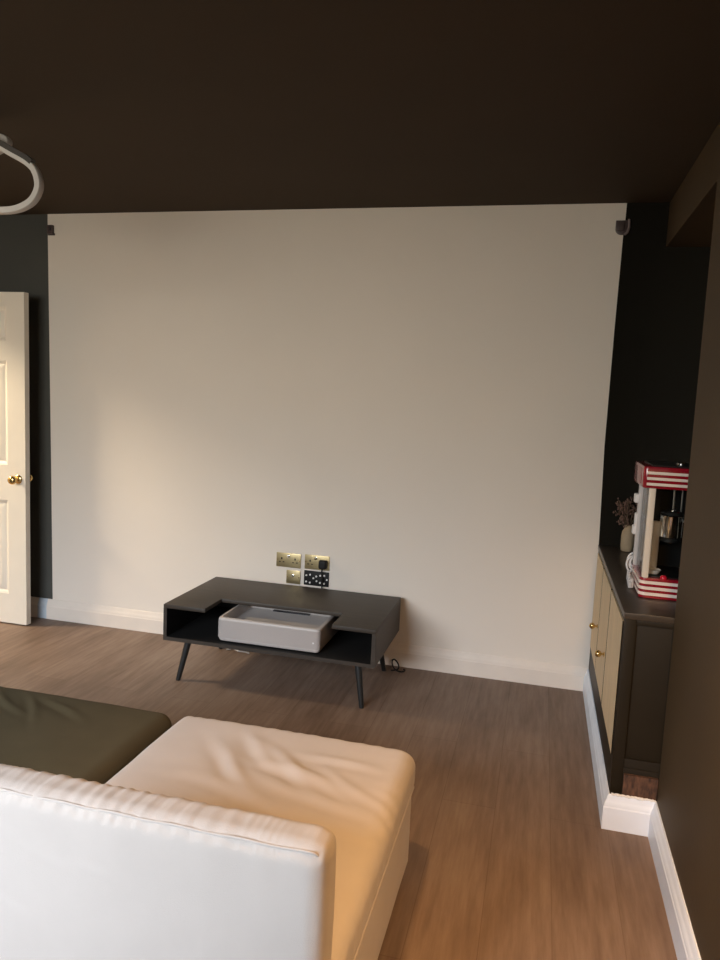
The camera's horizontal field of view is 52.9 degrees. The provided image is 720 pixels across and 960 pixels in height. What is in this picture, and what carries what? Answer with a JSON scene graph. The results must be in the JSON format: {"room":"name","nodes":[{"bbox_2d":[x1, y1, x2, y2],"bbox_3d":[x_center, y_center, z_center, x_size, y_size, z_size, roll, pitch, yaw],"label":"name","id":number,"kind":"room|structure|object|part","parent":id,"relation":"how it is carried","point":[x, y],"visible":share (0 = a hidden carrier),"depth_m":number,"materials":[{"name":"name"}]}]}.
{"room":"home cinema room","nodes":[
{"label":"home cinema room","id":0,"kind":"room"},
{"bbox_2d":[0,617,676,959],"bbox_3d":[-1.720,1.201,1.872,6.120,0.100,5.150,4,7,14],"label":"floor","id":1,"kind":"structure","parent":0,"point":[510,856],"depth_m":2.87,"materials":[{"name":"brown wood"}]},
{"bbox_2d":[0,686,171,783],"bbox_3d":[-1.110,0.963,2.003,0.785,0.399,1.000,4,7,14],"label":"seat cushion","id":2,"kind":"object","parent":1,"relation":"on","point":[87,740],"visible":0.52,"depth_m":2.18,"materials":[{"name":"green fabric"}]},
{"bbox_2d":[0,716,414,959],"bbox_3d":[-0.326,0.868,1.775,0.788,0.710,1.038,4,7,14],"label":"sofa","id":3,"kind":"object","parent":1,"relation":"on","point":[219,840],"visible":1,"depth_m":1.28,"materials":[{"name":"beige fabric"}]},
{"bbox_3d":[-0.437,0.899,1.324,0.782,0.680,0.107,4,7,14],"label":"backrest","id":4,"kind":"part","parent":3,"relation":"part of","materials":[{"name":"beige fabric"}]},
{"bbox_2d":[163,577,400,708],"bbox_3d":[-0.378,0.806,3.696,1.061,0.392,0.585,4,7,14],"label":"tv stand","id":5,"kind":"object","parent":1,"relation":"on","point":[367,624],"visible":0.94,"depth_m":3.60,"materials":[{"name":"black wood"}]},
{"bbox_3d":[-0.872,0.885,3.595,0.083,0.212,0.036,-1,8,-30],"label":"leg","id":6,"kind":"part","parent":5,"relation":"part of","materials":[{"name":"black paint"}]},
{"bbox_3d":[-0.878,0.673,3.810,0.018,0.161,0.585,4,7,14],"label":"panel","id":7,"kind":"part","parent":5,"relation":"part of","materials":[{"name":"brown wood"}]},
{"bbox_3d":[-0.303,0.673,3.959,1.025,0.143,0.014,4,7,14],"label":"panel","id":8,"kind":"part","parent":5,"relation":"part of","materials":[{"name":"black laminate"}]},
{"bbox_2d":[166,606,371,667],"bbox_3d":[-0.377,0.781,3.693,1.025,0.018,0.585,4,7,14],"label":"shelf","id":9,"kind":"object","parent":5,"relation":"attached to","point":[351,648],"depth_m":3.51,"materials":[{"name":"wood"}]},
{"bbox_2d":[218,604,338,652],"bbox_3d":[-0.389,0.718,3.617,0.516,0.122,0.405,4,7,14],"label":"projector","id":10,"kind":"object","parent":5,"relation":"on","point":[262,626],"visible":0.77,"depth_m":3.46,"materials":[{"name":"white plastic"}]},
{"bbox_2d":[218,619,319,649],"bbox_3d":[-0.437,0.731,3.429,0.515,0.086,0.014,4,7,14],"label":"grille","id":11,"kind":"object","parent":10,"relation":"attached to","point":[290,637],"depth_m":3.42,"materials":[{"name":"white plastic"}]},
{"bbox_3d":[-0.003,0.950,3.380,0.036,0.212,0.083,-1,8,-32],"label":"leg","id":12,"kind":"part","parent":5,"relation":"part of","materials":[{"name":"black paint"}]},
{"bbox_3d":[0.106,0.906,3.807,0.083,0.212,0.036,-1,8,-30],"label":"leg","id":13,"kind":"part","parent":5,"relation":"part of","materials":[{"name":"black paint"}]},
{"bbox_3d":[0.132,0.747,3.560,0.018,0.161,0.585,4,7,14],"label":"panel","id":14,"kind":"part","parent":5,"relation":"part of","materials":[{"name":"grey wood"}]},
{"bbox_2d":[391,659,404,671],"bbox_3d":[0.200,0.985,3.841,0.081,0.052,0.066,7,8,36],"label":"cable","id":15,"kind":"object","parent":1,"relation":"on","point":[392,659],"visible":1,"depth_m":3.84,"materials":[{"name":"black plastic"}]},
{"bbox_2d":[589,545,679,800],"bbox_3d":[1.301,0.780,2.983,0.661,0.757,1.237,4,7,14],"label":"base cabinet","id":16,"kind":"object","parent":1,"relation":"on","point":[632,634],"visible":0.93,"depth_m":2.47,"materials":[{"name":"brown wood"}]},
{"bbox_3d":[1.069,0.669,3.318,0.037,0.029,0.029,4,7,14],"label":"knob","id":17,"kind":"part","parent":16,"relation":"part of","materials":[{"name":"gold metal"}]},
{"bbox_3d":[1.131,0.613,3.439,0.014,0.473,0.350,4,7,14],"label":"door","id":18,"kind":"part","parent":16,"relation":"part of","materials":[{"name":"brown wood"}]},
{"bbox_3d":[0.975,0.707,2.946,0.037,0.029,0.029,4,7,14],"label":"knob","id":19,"kind":"part","parent":16,"relation":"part of","materials":[{"name":"gold metal"}]},
{"bbox_3d":[1.039,0.650,3.079,0.014,0.473,0.374,4,7,14],"label":"door","id":20,"kind":"part","parent":16,"relation":"part of","materials":[{"name":"brown wood"}]},
{"bbox_3d":[0.937,0.691,2.679,0.014,0.473,0.426,4,7,14],"label":"door","id":21,"kind":"part","parent":16,"relation":"part of","materials":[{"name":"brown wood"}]},
{"bbox_2d":[598,545,679,623],"bbox_3d":[1.337,0.416,2.942,0.623,0.022,1.226,4,7,14],"label":"countertop","id":22,"kind":"structure","parent":16,"relation":"on","point":[632,606],"depth_m":2.61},
{"bbox_2d":[620,525,633,551],"bbox_3d":[1.281,0.279,3.465,0.059,0.126,0.059,4,7,14],"label":"vase","id":23,"kind":"object","parent":22,"relation":"on","point":[627,538],"visible":0.86,"depth_m":3.44,"materials":[{"name":"beige ceramic"}]},
{"bbox_2d":[613,497,636,526],"bbox_3d":[1.273,0.176,3.458,0.120,0.198,0.129,1,7,-17],"label":"dried flowers","id":24,"kind":"object","parent":23,"relation":"in","point":[626,511],"visible":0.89,"depth_m":3.45,"materials":[{"name":"brown plant"}]},
{"bbox_2d":[626,460,689,600],"bbox_3d":[1.196,0.177,2.699,0.336,0.494,0.304,4,7,14],"label":"machine","id":25,"kind":"object","parent":22,"relation":"on","point":[658,525],"visible":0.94,"depth_m":2.65,"materials":[{"name":"red metal"}]},
{"bbox_3d":[1.088,0.169,2.817,0.026,0.326,0.026,4,7,14],"label":"post","id":26,"kind":"part","parent":25,"relation":"part of","materials":[{"name":"grey plastic"}]},
{"bbox_3d":[1.042,-0.024,2.707,0.003,0.056,0.190,4,7,14],"label":"plate","id":27,"kind":"part","parent":25,"relation":"part of","materials":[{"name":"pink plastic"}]},
{"bbox_3d":[1.064,0.177,2.715,0.003,0.320,0.182,4,7,14],"label":"glass","id":28,"kind":"part","parent":25,"relation":"part of","materials":[{"name":"clear glass"}]},
{"bbox_3d":[1.040,0.191,2.610,0.022,0.326,0.022,4,7,14],"label":"post","id":29,"kind":"part","parent":25,"relation":"part of","materials":[{"name":"beige ceramic"}]},
{"bbox_2d":[648,566,679,579],"bbox_3d":[1.185,0.348,2.702,0.249,0.004,0.204,4,7,14],"label":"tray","id":30,"kind":"object","parent":25,"relation":"on","point":[671,573],"depth_m":2.68,"materials":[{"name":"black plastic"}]},
{"bbox_3d":[1.207,-0.052,2.650,0.284,0.004,0.233,4,7,14],"label":"plate","id":31,"kind":"part","parent":25,"relation":"part of","materials":[{"name":"black plastic"}]},
{"bbox_3d":[1.220,0.176,2.791,0.225,0.320,0.003,4,7,14],"label":"panel","id":32,"kind":"part","parent":25,"relation":"part of","materials":[{"name":"black plastic"}]},
{"bbox_2d":[659,490,683,542],"bbox_3d":[1.164,0.127,2.665,0.112,0.203,0.084,4,7,14],"label":"kettle","id":33,"kind":"object","parent":25,"relation":"on","point":[671,521],"depth_m":2.64,"materials":[{"name":"silver metal"}]},
{"bbox_2d":[0,202,710,667],"bbox_3d":[-0.389,-0.241,4.003,4.770,2.400,0.100,4,7,14],"label":"wall","id":34,"kind":"structure","parent":0,"point":[454,408],"depth_m":3.83,"materials":[{"name":"beige paint"}]},
{"bbox_2d":[31,596,38,616],"bbox_3d":[-2.322,0.758,4.536,0.715,0.120,0.020,4,7,14],"label":"skirting board","id":35,"kind":"object","parent":34,"relation":"attached to","point":[34,600],"visible":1,"depth_m":4.45,"materials":[{"name":"brown wood"}]},
{"bbox_2d":[37,598,47,618],"bbox_3d":[-1.945,0.786,4.443,0.063,0.120,0.020,4,7,14],"label":"skirting board","id":36,"kind":"object","parent":34,"relation":"attached to","point":[42,603],"visible":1,"depth_m":4.44,"materials":[{"name":"white wood"}]},
{"bbox_2d":[47,225,54,234],"bbox_3d":[-1.785,-1.439,4.166,0.046,0.055,0.034,4,7,14],"label":"bracket","id":37,"kind":"object","parent":34,"relation":"attached to","point":[50,228],"visible":1,"depth_m":4.16,"materials":[{"name":"black plastic"}]},
{"bbox_2d":[276,552,300,568],"bbox_3d":[-0.398,0.446,4.012,0.143,0.080,0.022,4,7,14],"label":"double socket","id":38,"kind":"object","parent":34,"relation":"attached to","point":[291,560],"visible":1,"depth_m":4.02,"materials":[{"name":"gold metal"}]},
{"bbox_2d":[286,570,300,583],"bbox_3d":[-0.372,0.540,4.015,0.081,0.075,0.022,4,7,14],"label":"wall switch","id":39,"kind":"object","parent":34,"relation":"attached to","point":[293,577],"visible":1,"depth_m":4.02,"materials":[{"name":"gold metal"}]},
{"bbox_2d":[304,570,328,586],"bbox_3d":[-0.241,0.544,3.988,0.143,0.082,0.011,4,7,14],"label":"plate","id":40,"kind":"object","parent":34,"relation":"attached to","point":[313,578],"visible":1,"depth_m":3.99,"materials":[{"name":"black plastic"}]},
{"bbox_2d":[46,599,588,690],"bbox_3d":[-0.379,0.901,4.056,3.172,0.120,0.020,4,7,14],"label":"baseboard","id":41,"kind":"structure","parent":34,"relation":"attached to","point":[562,676],"depth_m":3.85,"materials":[{"name":"white wood"}]},
{"bbox_2d":[305,554,329,570],"bbox_3d":[-0.238,0.455,3.972,0.142,0.081,0.022,4,7,14],"label":"double socket","id":42,"kind":"object","parent":34,"relation":"attached to","point":[311,561],"visible":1,"depth_m":3.98,"materials":[{"name":"gold metal"}]},
{"bbox_2d":[318,560,326,588],"bbox_3d":[-0.166,0.709,3.966,0.146,0.538,0.033,4,7,16],"label":"plug","id":43,"kind":"object","parent":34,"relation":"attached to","point":[322,564],"visible":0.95,"depth_m":3.94,"materials":[{"name":"black plastic"}]},
{"bbox_2d":[615,219,630,234],"bbox_3d":[1.244,-1.194,3.425,0.066,0.075,0.024,4,7,14],"label":"bracket","id":44,"kind":"object","parent":34,"relation":"attached to","point":[622,227],"visible":1,"depth_m":3.42,"materials":[{"name":"black plastic"}]},
{"bbox_2d":[0,0,719,214],"bbox_3d":[-1.607,-1.280,1.588,6.120,0.100,5.150,4,7,14],"label":"ceiling","id":45,"kind":"structure","parent":0,"point":[119,106],"depth_m":2.38,"materials":[{"name":"brown paint"}]},
{"bbox_2d":[0,134,43,214],"bbox_3d":[-1.412,-1.163,2.700,0.525,0.365,0.137,3,7,6],"label":"ceiling light","id":46,"kind":"object","parent":45,"relation":"attached to","point":[6,143],"visible":1,"depth_m":2.64,"materials":[{"name":"white metal"}]},
{"bbox_2d":[666,122,719,246],"bbox_3d":[1.498,-1.117,2.739,0.434,0.204,1.236,4,7,14],"label":"beam","id":47,"kind":"structure","parent":45,"relation":"attached to","point":[691,209],"depth_m":2.87,"materials":[{"name":"brown paint"}]},
{"bbox_2d":[657,158,719,959],"bbox_3d":[0.772,0.210,0.519,0.350,2.400,3.662,4,7,14],"label":"wall","id":48,"kind":"structure","parent":0,"point":[688,797],"depth_m":2.04,"materials":[{"name":"brown paint"}]},
{"bbox_2d":[583,669,700,959],"bbox_3d":[0.618,1.262,1.298,0.171,0.120,4.879,4,7,14],"label":"baseboard","id":49,"kind":"structure","parent":48,"relation":"attached to","point":[620,814],"depth_m":2.44,"materials":[{"name":"white wood"}]},
{"bbox_2d":[611,792,655,801],"bbox_3d":[0.930,1.080,2.462,0.144,0.012,0.013,4,7,14],"label":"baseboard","id":50,"kind":"structure","parent":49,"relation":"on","point":[613,794],"depth_m":2.46,"materials":[{"name":"white wood"}]},
{"bbox_3d":[-3.265,-0.160,2.152,0.100,2.400,4.900,4,7,14],"label":"wall","id":51,"kind":"structure","parent":0,"visible":0},
{"bbox_2d":[0,292,32,624],"bbox_3d":[-2.287,-0.127,4.272,0.757,1.924,0.171,4,7,14],"label":"door","id":52,"kind":"structure","parent":51,"relation":"in","point":[15,476],"depth_m":4.18,"materials":[{"name":"beige paint"}]},
{"bbox_3d":[-2.101,-0.897,4.146,0.210,0.195,0.037,4,7,14],"label":"panel","id":53,"kind":"part","parent":52,"relation":"part of","materials":[{"name":"beige paint"}]},
{"bbox_3d":[-2.124,-0.394,4.203,0.210,0.600,0.037,4,7,14],"label":"panel","id":54,"kind":"part","parent":52,"relation":"part of","materials":[{"name":"beige paint"}]},
{"bbox_3d":[-2.159,0.386,4.292,0.210,0.560,0.037,4,7,14],"label":"panel","id":55,"kind":"part","parent":52,"relation":"part of","materials":[{"name":"beige paint"}]},
{"bbox_3d":[-1.984,-0.001,4.154,0.054,0.054,0.067,4,7,14],"label":"knob","id":56,"kind":"part","parent":52,"relation":"part of","materials":[{"name":"gold metal"}]}
]}

